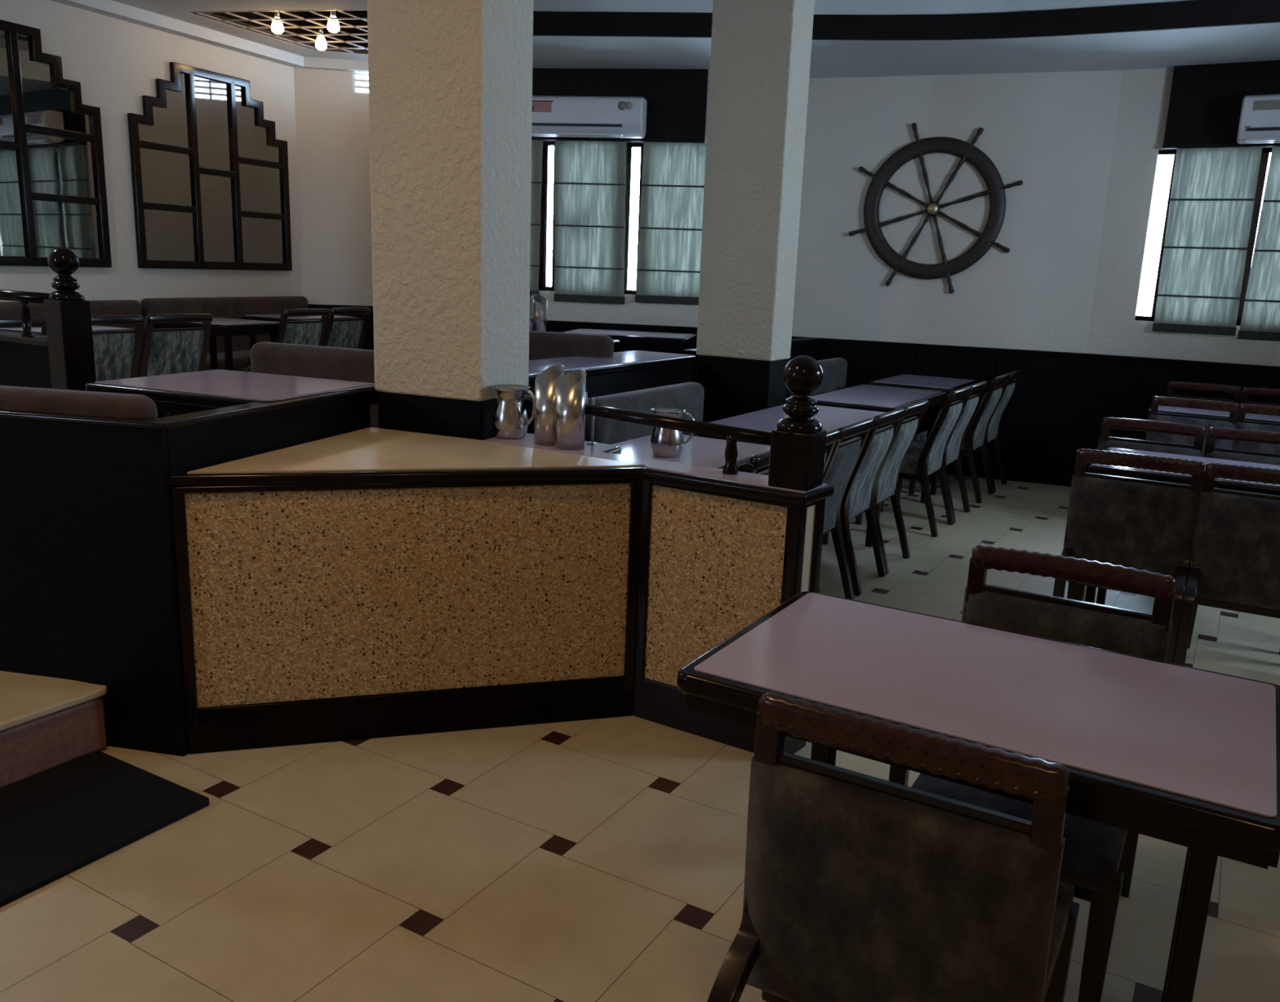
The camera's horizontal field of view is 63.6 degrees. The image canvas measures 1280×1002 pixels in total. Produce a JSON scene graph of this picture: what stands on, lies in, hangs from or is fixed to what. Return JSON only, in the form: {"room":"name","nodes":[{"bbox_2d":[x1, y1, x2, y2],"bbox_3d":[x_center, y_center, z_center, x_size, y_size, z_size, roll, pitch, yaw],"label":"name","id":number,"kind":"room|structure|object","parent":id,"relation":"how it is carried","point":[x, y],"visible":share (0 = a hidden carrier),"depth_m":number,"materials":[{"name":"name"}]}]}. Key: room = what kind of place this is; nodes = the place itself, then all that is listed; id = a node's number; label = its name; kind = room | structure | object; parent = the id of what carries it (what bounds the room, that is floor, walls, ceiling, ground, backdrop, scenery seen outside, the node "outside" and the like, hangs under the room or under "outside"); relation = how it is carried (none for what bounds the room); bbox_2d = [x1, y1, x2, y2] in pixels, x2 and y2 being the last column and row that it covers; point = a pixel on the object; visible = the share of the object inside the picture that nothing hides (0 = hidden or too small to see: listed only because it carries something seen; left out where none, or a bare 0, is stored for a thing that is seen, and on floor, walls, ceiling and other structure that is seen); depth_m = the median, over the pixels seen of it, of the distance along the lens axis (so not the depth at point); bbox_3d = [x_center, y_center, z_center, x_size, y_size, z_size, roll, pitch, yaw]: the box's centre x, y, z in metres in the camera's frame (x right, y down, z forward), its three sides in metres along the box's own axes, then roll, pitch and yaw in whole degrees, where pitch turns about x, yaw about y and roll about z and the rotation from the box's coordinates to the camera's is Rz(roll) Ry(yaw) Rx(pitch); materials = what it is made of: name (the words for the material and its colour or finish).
{"room":"restaurant dining room","nodes":[
{"label":"restaurant dining room","id":0,"kind":"room"},
{"bbox_2d":[0,0,301,303],"bbox_3d":[-5.205,-1.594,5.256,0.120,3.500,10.000,7,14,22],"label":"wall","id":1,"kind":"structure","parent":0,"point":[116,62],"depth_m":7.93,"materials":[{"name":"paint"}]},
{"bbox_2d":[0,19,111,267],"bbox_3d":[-4.346,-2.400,6.924,0.040,1.600,1.720,7,14,22],"label":"mirror","id":2,"kind":"object","parent":1,"relation":"attached to","point":[53,194],"visible":1,"depth_m":7.28,"materials":[{"name":"brown wood"}]},
{"bbox_2d":[127,62,292,270],"bbox_3d":[-3.577,-2.776,8.720,0.040,1.600,1.720,7,14,22],"label":"mirror","id":3,"kind":"object","parent":1,"relation":"attached to","point":[210,175],"visible":1,"depth_m":8.63,"materials":[{"name":"brown wood"}]},
{"bbox_2d":[51,0,368,72],"bbox_3d":[-4.851,-3.118,5.215,1.067,0.085,10.748,9,14,27],"label":"trim","id":4,"kind":"structure","parent":1,"relation":"attached to","point":[111,8],"depth_m":8.35,"materials":[{"name":"paint"}]},
{"bbox_2d":[112,0,368,60],"bbox_3d":[-0.756,-2.592,3.264,10.552,0.050,11.500,9,15,29],"label":"ceiling","id":5,"kind":"structure","parent":0,"point":[175,9],"depth_m":7.65,"materials":[{"name":"paint"}]},
{"bbox_2d":[186,8,368,53],"bbox_3d":[-2.644,-4.002,8.138,1.682,0.510,1.902,0,13,-8],"label":"lattice","id":6,"kind":"object","parent":5,"relation":"attached to","point":[302,25],"visible":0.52,"depth_m":8.54,"materials":[{"name":"paint"}]},
{"bbox_2d":[271,11,284,34],"bbox_3d":[-2.814,-3.815,7.992,0.096,0.368,0.096,9,15,29],"label":"light","id":7,"kind":"object","parent":6,"relation":"attached to","point":[277,27],"visible":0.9,"depth_m":7.99,"materials":[{"name":"white glass"}]},
{"bbox_2d":[315,10,327,50],"bbox_3d":[-2.653,-3.939,8.568,0.096,0.368,0.096,9,15,29],"label":"light","id":8,"kind":"object","parent":6,"relation":"attached to","point":[321,44],"visible":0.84,"depth_m":8.56,"materials":[{"name":"white glass"}]},
{"bbox_2d":[327,10,339,32],"bbox_3d":[-2.344,-3.770,7.872,0.096,0.368,0.096,9,15,29],"label":"light","id":9,"kind":"object","parent":6,"relation":"attached to","point":[333,26],"visible":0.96,"depth_m":7.87,"materials":[{"name":"white glass"}]},
{"bbox_2d":[293,66,373,306],"bbox_3d":[-2.608,-2.550,9.924,1.264,3.500,0.120,0,13,-11],"label":"wall","id":10,"kind":"structure","parent":0,"point":[332,122],"depth_m":9.72,"materials":[{"name":"paint"}]},
{"bbox_2d":[307,303,373,350],"bbox_3d":[-2.632,-1.488,10.081,1.264,0.820,0.045,0,13,-11],"label":"trim","id":11,"kind":"structure","parent":10,"relation":"attached to","point":[368,340],"depth_m":10.01,"materials":[{"name":"black wood"}]},
{"bbox_2d":[352,71,368,94],"bbox_3d":[-2.422,-3.912,9.643,0.500,0.252,0.080,0,13,-11],"label":"window","id":12,"kind":"structure","parent":10,"relation":"in","point":[355,80],"depth_m":9.58,"materials":[{"name":"glass"}]},
{"bbox_2d":[539,70,710,327],"bbox_3d":[-0.181,-2.130,8.466,2.170,3.500,0.120,4,13,9],"label":"wall","id":13,"kind":"structure","parent":0,"point":[631,312],"depth_m":8.52,"materials":[{"name":"paint"}]},
{"bbox_2d":[538,140,644,294],"bbox_3d":[-0.134,-2.298,8.426,1.850,1.190,0.089,4,13,9],"label":"window","id":14,"kind":"structure","parent":13,"relation":"in","point":[544,206],"depth_m":8.44,"materials":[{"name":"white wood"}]},
{"bbox_2d":[529,139,542,297],"bbox_3d":[-1.044,-2.313,8.477,0.490,1.250,0.032,4,13,9],"label":"blind","id":15,"kind":"object","parent":14,"relation":"attached to","point":[536,144],"visible":0.21,"depth_m":8.43,"materials":[{"name":"grey fabric"}]},
{"bbox_2d":[553,140,626,303],"bbox_3d":[-0.404,-2.256,8.376,0.610,1.270,0.032,4,13,9],"label":"blind","id":16,"kind":"object","parent":14,"relation":"attached to","point":[590,175],"visible":1,"depth_m":8.37,"materials":[{"name":"grey fabric"}]},
{"bbox_2d":[531,67,708,142],"bbox_3d":[-0.355,-3.139,8.181,1.770,0.540,0.065,4,13,9],"label":"header board","id":17,"kind":"object","parent":13,"relation":"attached to","point":[676,99],"visible":0.57,"depth_m":8.09,"materials":[{"name":"black wood"}]},
{"bbox_2d":[531,95,647,137],"bbox_3d":[-0.476,-3.012,8.090,1.040,0.295,0.204,4,13,9],"label":"air conditioner","id":18,"kind":"object","parent":17,"relation":"attached to","point":[555,116],"visible":0.73,"depth_m":8.00,"materials":[{"name":"white plastic"}]},
{"bbox_2d":[546,320,697,354],"bbox_3d":[-0.234,-1.069,8.623,2.170,0.820,0.045,4,13,9],"label":"trim","id":19,"kind":"structure","parent":13,"relation":"attached to","point":[553,326],"depth_m":8.52,"materials":[{"name":"black wood"}]},
{"bbox_2d":[635,142,706,304],"bbox_3d":[0.301,-2.213,8.259,0.647,1.250,0.032,4,13,9],"label":"blind","id":20,"kind":"object","parent":13,"relation":"attached to","point":[673,177],"visible":0.8,"depth_m":8.26,"materials":[{"name":"grey fabric"}]},
{"bbox_2d":[0,474,1279,1001],"bbox_3d":[-1.204,0.580,4.473,11.800,0.100,12.800,9,15,29],"label":"floor","id":21,"kind":"structure","parent":0,"point":[596,860],"depth_m":2.68,"materials":[{"name":"tile"}]},
{"bbox_2d":[0,671,106,787],"bbox_3d":[-2.436,0.784,2.656,0.742,0.212,1.811,9,15,29],"label":"step","id":22,"kind":"structure","parent":21,"relation":"on","point":[46,722],"depth_m":3.11,"materials":[{"name":"brown wood"}]},
{"bbox_2d":[0,750,208,906],"bbox_3d":[-1.855,0.956,2.430,0.542,0.017,1.560,9,15,29],"label":"door mat","id":23,"kind":"object","parent":21,"relation":"on","point":[56,821],"visible":1,"depth_m":2.85,"materials":[{"name":"rubber"}]},
{"bbox_2d":[0,390,370,756],"bbox_3d":[-2.313,0.183,3.420,2.737,1.055,1.011,-1,13,-12],"label":"wall","id":24,"kind":"structure","parent":21,"relation":"on","point":[89,588],"depth_m":3.17,"materials":[{"name":"brown wood"}]},
{"bbox_2d":[367,0,533,439],"bbox_3d":[-0.722,-1.032,3.971,0.485,3.300,0.375,7,14,22],"label":"pillar","id":25,"kind":"structure","parent":21,"relation":"on","point":[451,81],"depth_m":3.80,"materials":[{"name":"paint"}]},
{"bbox_2d":[169,426,834,754],"bbox_3d":[-0.424,0.277,3.675,2.027,0.900,1.010,2,13,-2],"label":"counter","id":26,"kind":"object","parent":21,"relation":"on","point":[371,582],"depth_m":3.36,"materials":[{"name":"beige stone"}]},
{"bbox_2d":[491,384,534,439],"bbox_3d":[-0.481,-0.337,3.901,0.162,0.192,0.144,-1,13,-13],"label":"jug","id":27,"kind":"object","parent":26,"relation":"on","point":[510,420],"visible":0.98,"depth_m":3.85,"materials":[{"name":"silver metal"}]},
{"bbox_2d":[533,364,586,450],"bbox_3d":[-0.290,-0.341,3.737,0.218,0.287,0.106,13,17,41],"label":"holder","id":28,"kind":"object","parent":26,"relation":"on","point":[559,397],"visible":1,"depth_m":3.71,"materials":[{"name":"silver metal"}]},
{"bbox_2d":[585,391,597,444],"bbox_3d":[-0.186,-0.307,3.823,0.055,0.190,0.030,7,14,20],"label":"stand","id":29,"kind":"object","parent":26,"relation":"on","point":[592,442],"visible":0.62,"depth_m":3.82,"materials":[{"name":"silver metal"}]},
{"bbox_2d":[524,355,826,491],"bbox_3d":[0.010,-0.347,3.547,1.380,0.403,0.150,12,16,37],"label":"railing","id":30,"kind":"object","parent":26,"relation":"on","point":[797,443],"visible":0.99,"depth_m":3.15,"materials":[{"name":"brown wood"}]},
{"bbox_2d":[584,382,704,444],"bbox_3d":[0.127,-0.096,5.324,0.370,0.940,1.100,9,15,29],"label":"bench","id":31,"kind":"object","parent":21,"relation":"on","point":[688,396],"visible":0.16,"depth_m":5.13,"materials":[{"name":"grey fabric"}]},
{"bbox_2d":[609,434,770,473],"bbox_3d":[0.076,0.195,4.366,0.660,0.791,1.150,9,15,29],"label":"dining table","id":32,"kind":"object","parent":21,"relation":"on","point":[699,451],"visible":0.02,"depth_m":4.41,"materials":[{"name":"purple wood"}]},
{"bbox_2d":[650,407,694,457],"bbox_3d":[0.121,-0.281,4.257,0.162,0.192,0.144,-5,14,-28],"label":"jug","id":33,"kind":"object","parent":32,"relation":"on","point":[664,442],"visible":0.74,"depth_m":4.21,"materials":[{"name":"silver metal"}]},
{"bbox_2d":[696,0,814,422],"bbox_3d":[0.656,-1.485,6.205,0.510,3.300,0.290,10,15,30],"label":"pillar","id":34,"kind":"structure","parent":21,"relation":"on","point":[761,50],"depth_m":6.01,"materials":[{"name":"paint"}]},
{"bbox_2d":[743,450,769,475],"bbox_3d":[0.287,0.204,4.117,0.558,0.906,0.449,9,15,29],"label":"dining chair","id":35,"kind":"object","parent":21,"relation":"on","point":[760,460],"visible":0.15,"depth_m":3.73,"materials":[{"name":"wood"}]},
{"bbox_2d":[697,403,891,546],"bbox_3d":[0.851,-0.058,5.619,0.660,0.791,1.260,9,15,29],"label":"dining table","id":36,"kind":"object","parent":21,"relation":"on","point":[831,418],"visible":0.06,"depth_m":5.54,"materials":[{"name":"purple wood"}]},
{"bbox_2d":[786,357,847,398],"bbox_3d":[1.426,-0.577,7.720,0.370,0.920,0.950,9,15,29],"label":"bench","id":37,"kind":"object","parent":21,"relation":"on","point":[834,370],"visible":0.16,"depth_m":7.78,"materials":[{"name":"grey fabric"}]},
{"bbox_2d":[823,429,839,472],"bbox_3d":[0.511,0.129,4.488,0.558,0.906,0.449,9,15,29],"label":"dining chair","id":38,"kind":"object","parent":21,"relation":"on","point":[832,436],"visible":0.12,"depth_m":4.42,"materials":[{"name":"fabric"}]},
{"bbox_2d":[817,417,873,599],"bbox_3d":[0.744,0.050,4.877,0.558,0.906,0.449,9,15,29],"label":"dining chair","id":39,"kind":"object","parent":21,"relation":"on","point":[844,457],"visible":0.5,"depth_m":4.80,"materials":[{"name":"fabric"}]},
{"bbox_2d":[840,407,905,595],"bbox_3d":[1.002,-0.038,5.308,0.558,0.906,0.449,9,15,29],"label":"dining chair","id":40,"kind":"object","parent":21,"relation":"on","point":[858,496],"visible":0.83,"depth_m":5.11,"materials":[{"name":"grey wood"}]},
{"bbox_2d":[822,400,928,574],"bbox_3d":[1.228,-0.114,5.683,0.558,0.906,0.449,9,15,29],"label":"dining chair","id":41,"kind":"object","parent":21,"relation":"on","point":[886,485],"visible":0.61,"depth_m":5.54,"materials":[{"name":"fabric"}]},
{"bbox_2d":[810,384,946,519],"bbox_3d":[1.538,-0.313,6.860,0.620,0.791,1.220,9,15,29],"label":"dining table","id":42,"kind":"object","parent":21,"relation":"on","point":[860,397],"visible":0.51,"depth_m":6.68,"materials":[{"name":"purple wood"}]},
{"bbox_2d":[706,690,1079,1001],"bbox_3d":[0.464,0.738,1.767,0.466,0.905,0.700,9,15,29],"label":"dining chair","id":43,"kind":"object","parent":21,"relation":"on","point":[859,886],"visible":1,"depth_m":1.53,"materials":[{"name":"brown leather"}]},
{"bbox_2d":[855,386,972,537],"bbox_3d":[1.733,-0.285,6.524,0.558,0.906,0.449,9,15,29],"label":"dining chair","id":44,"kind":"object","parent":21,"relation":"on","point":[917,465],"visible":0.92,"depth_m":6.33,"materials":[{"name":"fabric"}]},
{"bbox_2d":[868,373,978,495],"bbox_3d":[2.150,-0.528,7.917,0.620,0.791,0.860,9,15,29],"label":"dining table","id":45,"kind":"object","parent":21,"relation":"on","point":[947,384],"visible":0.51,"depth_m":7.62,"materials":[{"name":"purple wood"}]},
{"bbox_2d":[880,380,987,523],"bbox_3d":[1.956,-0.360,6.895,0.558,0.906,0.449,9,15,29],"label":"dining chair","id":46,"kind":"object","parent":21,"relation":"on","point":[953,449],"visible":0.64,"depth_m":6.79,"materials":[{"name":"fabric"}]},
{"bbox_2d":[908,373,1010,503],"bbox_3d":[2.336,-0.489,7.529,0.558,0.906,0.449,9,15,29],"label":"dining chair","id":47,"kind":"object","parent":21,"relation":"on","point":[973,438],"visible":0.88,"depth_m":7.33,"materials":[{"name":"fabric"}]},
{"bbox_2d":[928,368,1022,492],"bbox_3d":[2.569,-0.568,7.917,0.558,0.906,0.449,9,15,29],"label":"dining chair","id":48,"kind":"object","parent":21,"relation":"on","point":[992,433],"visible":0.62,"depth_m":7.78,"materials":[{"name":"fabric"}]},
{"bbox_2d":[676,591,1279,1001],"bbox_3d":[0.660,0.729,2.099,1.035,0.791,0.665,10,15,30],"label":"dining table","id":49,"kind":"object","parent":21,"relation":"on","point":[1183,755],"visible":0.84,"depth_m":1.89,"materials":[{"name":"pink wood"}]},
{"bbox_2d":[911,544,1176,1001],"bbox_3d":[0.923,0.609,2.416,0.466,0.905,0.700,9,15,29],"label":"dining chair","id":50,"kind":"object","parent":21,"relation":"on","point":[1098,859],"visible":0.43,"depth_m":2.40,"materials":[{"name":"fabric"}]},
{"bbox_2d":[1052,448,1204,662],"bbox_3d":[2.040,0.225,4.305,0.466,0.905,0.700,9,15,29],"label":"dining chair","id":51,"kind":"object","parent":21,"relation":"on","point":[1138,523],"visible":0.79,"depth_m":4.07,"materials":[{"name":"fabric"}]},
{"bbox_2d":[1066,416,1205,599],"bbox_3d":[2.418,0.077,5.021,0.466,0.905,0.700,9,15,29],"label":"dining chair","id":52,"kind":"object","parent":21,"relation":"on","point":[1105,441],"visible":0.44,"depth_m":5.07,"materials":[{"name":"wood"}]},
{"bbox_2d":[1084,447,1279,604],"bbox_3d":[2.547,0.253,4.522,1.100,0.791,0.640,9,15,29],"label":"dining table","id":53,"kind":"object","parent":21,"relation":"on","point":[1148,474],"visible":0.3,"depth_m":4.38,"materials":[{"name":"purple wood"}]},
{"bbox_2d":[1145,395,1239,457],"bbox_3d":[3.392,-0.201,6.413,0.466,0.905,0.700,9,15,29],"label":"dining chair","id":54,"kind":"object","parent":21,"relation":"on","point":[1207,422],"visible":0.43,"depth_m":6.17,"materials":[{"name":"wood"}]},
{"bbox_2d":[1164,381,1241,407],"bbox_3d":[3.840,-0.352,7.159,0.466,0.905,0.700,9,15,29],"label":"dining chair","id":55,"kind":"object","parent":21,"relation":"on","point":[1236,390],"visible":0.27,"depth_m":7.21,"materials":[{"name":"wood"}]},
{"bbox_2d":[1146,405,1279,422],"bbox_3d":[3.832,-0.173,6.624,1.100,0.791,0.640,9,15,29],"label":"dining table","id":56,"kind":"object","parent":21,"relation":"on","point":[1175,410],"visible":0.27,"depth_m":6.44,"materials":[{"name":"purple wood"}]},
{"bbox_2d":[1173,462,1279,665],"bbox_3d":[2.436,0.290,4.080,0.466,0.905,0.700,9,15,29],"label":"dining chair","id":57,"kind":"object","parent":21,"relation":"on","point":[1234,565],"visible":0.94,"depth_m":3.91,"materials":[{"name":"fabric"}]},
{"bbox_2d":[1203,426,1279,654],"bbox_3d":[2.822,0.144,4.792,0.466,0.905,0.700,9,15,29],"label":"dining chair","id":58,"kind":"object","parent":21,"relation":"on","point":[1214,433],"visible":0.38,"depth_m":4.89,"materials":[{"name":"wood"}]},
{"bbox_2d":[1231,403,1279,453],"bbox_3d":[3.788,-0.135,6.189,0.466,0.905,0.700,9,15,29],"label":"dining chair","id":59,"kind":"object","parent":21,"relation":"on","point":[1244,408],"visible":0.38,"depth_m":6.00,"materials":[{"name":"wood"}]},
{"bbox_2d":[1240,386,1279,405],"bbox_3d":[4.236,-0.286,6.934,0.466,0.905,0.700,9,15,29],"label":"dining chair","id":60,"kind":"object","parent":21,"relation":"on","point":[1246,391],"visible":0.21,"depth_m":7.05,"materials":[{"name":"wood"}]},
{"bbox_2d":[532,0,1279,78],"bbox_3d":[2.608,-3.107,6.765,8.551,0.240,1.900,6,13,18],"label":"ceiling","id":61,"kind":"structure","parent":0,"point":[1168,48],"depth_m":6.95,"materials":[{"name":"paint"}]},
{"bbox_2d":[533,0,1279,39],"bbox_3d":[2.590,-2.912,6.123,7.698,0.150,0.675,6,13,18],"label":"trim","id":62,"kind":"structure","parent":61,"relation":"attached to","point":[1190,14],"depth_m":6.62,"materials":[{"name":"black paint"}]},
{"bbox_2d":[791,70,1123,353],"bbox_3d":[2.298,-1.972,8.181,2.464,3.500,0.120,7,14,20],"label":"wall","id":63,"kind":"structure","parent":0,"point":[1053,132],"depth_m":7.99,"materials":[{"name":"paint"}]},
{"bbox_2d":[848,122,1022,293],"bbox_3d":[2.276,-2.269,8.015,1.278,1.278,0.063,7,14,20],"label":"wheel","id":64,"kind":"object","parent":63,"relation":"attached to","point":[966,151],"visible":1,"depth_m":8.00,"materials":[{"name":"brown wood"}]},
{"bbox_2d":[791,336,1085,486],"bbox_3d":[2.224,-0.754,8.376,2.464,1.035,0.045,7,14,20],"label":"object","id":65,"kind":"structure","parent":63,"relation":"attached to","point":[1037,428],"depth_m":8.12,"materials":[{"name":"black wood"}]},
{"bbox_2d":[1086,66,1279,366],"bbox_3d":[5.068,-1.568,6.853,3.733,3.500,0.120,9,15,29],"label":"wall","id":66,"kind":"structure","parent":0,"point":[1145,93],"depth_m":7.54,"materials":[{"name":"paint"}]},
{"bbox_2d":[1068,353,1279,486],"bbox_3d":[4.981,-0.352,7.055,3.733,1.035,0.045,9,15,29],"label":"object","id":67,"kind":"structure","parent":66,"relation":"attached to","point":[1120,386],"depth_m":7.71,"materials":[{"name":"black wood"}]},
{"bbox_2d":[1134,146,1272,325],"bbox_3d":[4.742,-1.775,7.013,2.350,1.210,0.089,9,15,29],"label":"window","id":68,"kind":"structure","parent":66,"relation":"in","point":[1265,153],"depth_m":7.27,"materials":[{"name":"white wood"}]},
{"bbox_2d":[1151,146,1262,335],"bbox_3d":[4.014,-1.835,7.315,0.545,1.280,0.032,9,15,29],"label":"blind","id":69,"kind":"object","parent":68,"relation":"attached to","point":[1213,193],"visible":1,"depth_m":7.31,"materials":[{"name":"grey fabric"}]},
{"bbox_2d":[1237,146,1279,341],"bbox_3d":[4.541,-1.738,7.018,0.650,1.300,0.032,9,15,29],"label":"blind","id":70,"kind":"object","parent":68,"relation":"attached to","point":[1260,317],"visible":1,"depth_m":7.16,"materials":[{"name":"grey fabric"}]},
{"bbox_2d":[1162,59,1279,149],"bbox_3d":[5.160,-2.545,6.491,3.300,0.550,0.065,9,15,29],"label":"header board","id":71,"kind":"object","parent":66,"relation":"attached to","point":[1206,101],"visible":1,"depth_m":7.14,"materials":[{"name":"black wood"}]},
{"bbox_2d":[1236,93,1279,143],"bbox_3d":[4.510,-2.505,6.729,1.040,0.300,0.204,9,15,29],"label":"air conditioner","id":72,"kind":"object","parent":71,"relation":"attached to","point":[1260,117],"visible":1,"depth_m":6.85,"materials":[{"name":"white plastic"}]},
{"bbox_3d":[-3.333,0.187,5.020,5.192,0.270,10.900,9,15,29],"label":"floor","id":73,"kind":"structure","parent":0,"visible":0},
{"bbox_2d":[0,317,46,335],"bbox_3d":[-3.515,-0.552,5.607,0.558,0.906,0.449,10,15,31],"label":"dining chair","id":74,"kind":"object","parent":73,"relation":"on","point":[5,322],"visible":0.19,"depth_m":5.40,"materials":[{"name":"wood"}]},
{"bbox_2d":[0,246,96,391],"bbox_3d":[-3.187,-0.592,4.987,1.670,1.273,0.140,9,15,29],"label":"railing","id":75,"kind":"object","parent":73,"relation":"on","point":[63,358],"visible":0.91,"depth_m":4.55,"materials":[{"name":"brown wood"}]},
{"bbox_2d":[0,325,133,333],"bbox_3d":[-3.602,-0.677,6.391,0.720,0.791,0.620,7,14,22],"label":"dining table","id":76,"kind":"object","parent":73,"relation":"on","point":[95,328],"visible":0.09,"depth_m":6.20,"materials":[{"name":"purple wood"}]},
{"bbox_2d":[0,385,157,417],"bbox_3d":[-2.578,-0.025,3.548,2.280,0.845,0.430,5,13,11],"label":"bench","id":77,"kind":"object","parent":73,"relation":"on","point":[11,397],"visible":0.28,"depth_m":3.10,"materials":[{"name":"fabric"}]},
{"bbox_2d":[0,299,183,417],"bbox_3d":[-4.390,-0.788,6.526,0.570,0.890,3.400,7,14,22],"label":"bench","id":78,"kind":"object","parent":73,"relation":"on","point":[103,307],"visible":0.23,"depth_m":7.69,"materials":[{"name":"fabric"}]},
{"bbox_2d":[0,299,142,354],"bbox_3d":[-4.586,-0.990,6.568,0.130,0.530,3.400,7,14,22],"label":"cushion","id":79,"kind":"object","parent":78,"relation":"on","point":[103,307],"depth_m":7.68,"materials":[{"name":"fabric"}]},
{"bbox_2d":[91,315,144,381],"bbox_3d":[-3.242,-0.645,6.063,0.558,0.906,0.449,10,15,31],"label":"dining chair","id":80,"kind":"object","parent":73,"relation":"on","point":[116,353],"visible":0.27,"depth_m":5.95,"materials":[{"name":"fabric"}]},
{"bbox_2d":[137,313,212,417],"bbox_3d":[-3.015,-0.730,6.478,0.558,0.906,0.449,10,15,31],"label":"dining chair","id":81,"kind":"object","parent":73,"relation":"on","point":[163,351],"visible":0.47,"depth_m":6.29,"materials":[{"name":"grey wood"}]},
{"bbox_2d":[152,316,279,416],"bbox_3d":[-3.063,-0.920,7.558,0.720,0.791,0.600,7,14,22],"label":"dining table","id":82,"kind":"object","parent":73,"relation":"on","point":[227,327],"visible":0.39,"depth_m":7.28,"materials":[{"name":"brown wood"}]},
{"bbox_2d":[140,295,307,370],"bbox_3d":[-3.353,-1.302,8.955,0.570,0.900,1.860,7,14,22],"label":"bench","id":83,"kind":"object","parent":73,"relation":"on","point":[234,307],"visible":0.3,"depth_m":8.79,"materials":[{"name":"fabric"}]},
{"bbox_2d":[204,350,250,370],"bbox_3d":[-3.319,-1.229,8.955,0.490,0.120,1.860,7,14,22],"label":"seat cushion","id":84,"kind":"object","parent":83,"relation":"on","point":[241,358],"depth_m":8.46,"materials":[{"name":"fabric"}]},
{"bbox_2d":[84,368,377,413],"bbox_3d":[-1.545,-0.067,4.031,0.860,0.791,0.680,7,14,21],"label":"dining table","id":85,"kind":"object","parent":73,"relation":"on","point":[184,393],"visible":0.39,"depth_m":3.79,"materials":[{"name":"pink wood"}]},
{"bbox_2d":[235,308,329,372],"bbox_3d":[-2.638,-0.979,7.645,0.558,0.906,0.449,9,14,27],"label":"dining chair","id":86,"kind":"object","parent":73,"relation":"on","point":[311,332],"visible":0.31,"depth_m":7.46,"materials":[{"name":"fabric"}]},
{"bbox_2d":[241,313,356,365],"bbox_3d":[-2.797,-1.132,8.539,0.620,0.791,0.700,7,14,22],"label":"dining table","id":87,"kind":"object","parent":73,"relation":"on","point":[276,317],"visible":0.31,"depth_m":8.23,"materials":[{"name":"brown wood"}]},
{"bbox_2d":[250,341,378,427],"bbox_3d":[-1.408,-0.241,4.646,1.050,0.870,0.430,7,14,21],"label":"bench","id":88,"kind":"object","parent":73,"relation":"on","point":[350,364],"visible":0.14,"depth_m":4.69,"materials":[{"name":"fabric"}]},
{"bbox_2d":[322,306,370,348],"bbox_3d":[-2.455,-1.071,8.085,0.558,0.906,0.449,8,14,24],"label":"dining chair","id":89,"kind":"object","parent":73,"relation":"on","point":[342,332],"visible":0.37,"depth_m":7.91,"materials":[{"name":"fabric"}]},
{"bbox_2d":[528,330,613,359],"bbox_3d":[-0.861,-0.552,6.069,1.350,0.890,0.430,6,13,16],"label":"bench","id":90,"kind":"object","parent":73,"relation":"on","point":[542,344],"visible":0.14,"depth_m":5.96,"materials":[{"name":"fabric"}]},
{"bbox_2d":[525,350,696,434],"bbox_3d":[-0.414,-0.367,5.606,0.445,0.765,2.200,9,15,29],"label":"dining table","id":91,"kind":"object","parent":73,"relation":"on","point":[633,370],"depth_m":5.74,"materials":[{"name":"brown wood"}]},
{"bbox_2d":[613,339,620,351],"bbox_3d":[-0.592,-0.698,6.983,0.720,0.791,0.660,7,14,20],"label":"dining table","id":92,"kind":"object","parent":73,"relation":"on","point":[616,342],"visible":0.14,"depth_m":7.02,"materials":[{"name":"brown wood"}]},
{"bbox_2d":[528,293,546,331],"bbox_3d":[-0.745,-1.295,7.155,0.218,0.287,0.106,-8,16,-39],"label":"holder","id":93,"kind":"object","parent":92,"relation":"on","point":[538,303],"visible":0.48,"depth_m":7.15,"materials":[{"name":"clear glass"}]},
{"bbox_2d":[563,328,696,353],"bbox_3d":[-0.093,-0.888,7.912,0.950,0.791,0.600,4,13,10],"label":"dining table","id":94,"kind":"object","parent":73,"relation":"on","point":[676,341],"visible":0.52,"depth_m":7.55,"materials":[{"name":"brown wood"}]},
{"bbox_2d":[682,337,821,403],"bbox_3d":[0.875,-0.793,7.711,0.130,0.765,2.210,9,15,29],"label":"wall","id":95,"kind":"structure","parent":73,"relation":"on","point":[807,346],"depth_m":8.18,"materials":[{"name":"black wood"}]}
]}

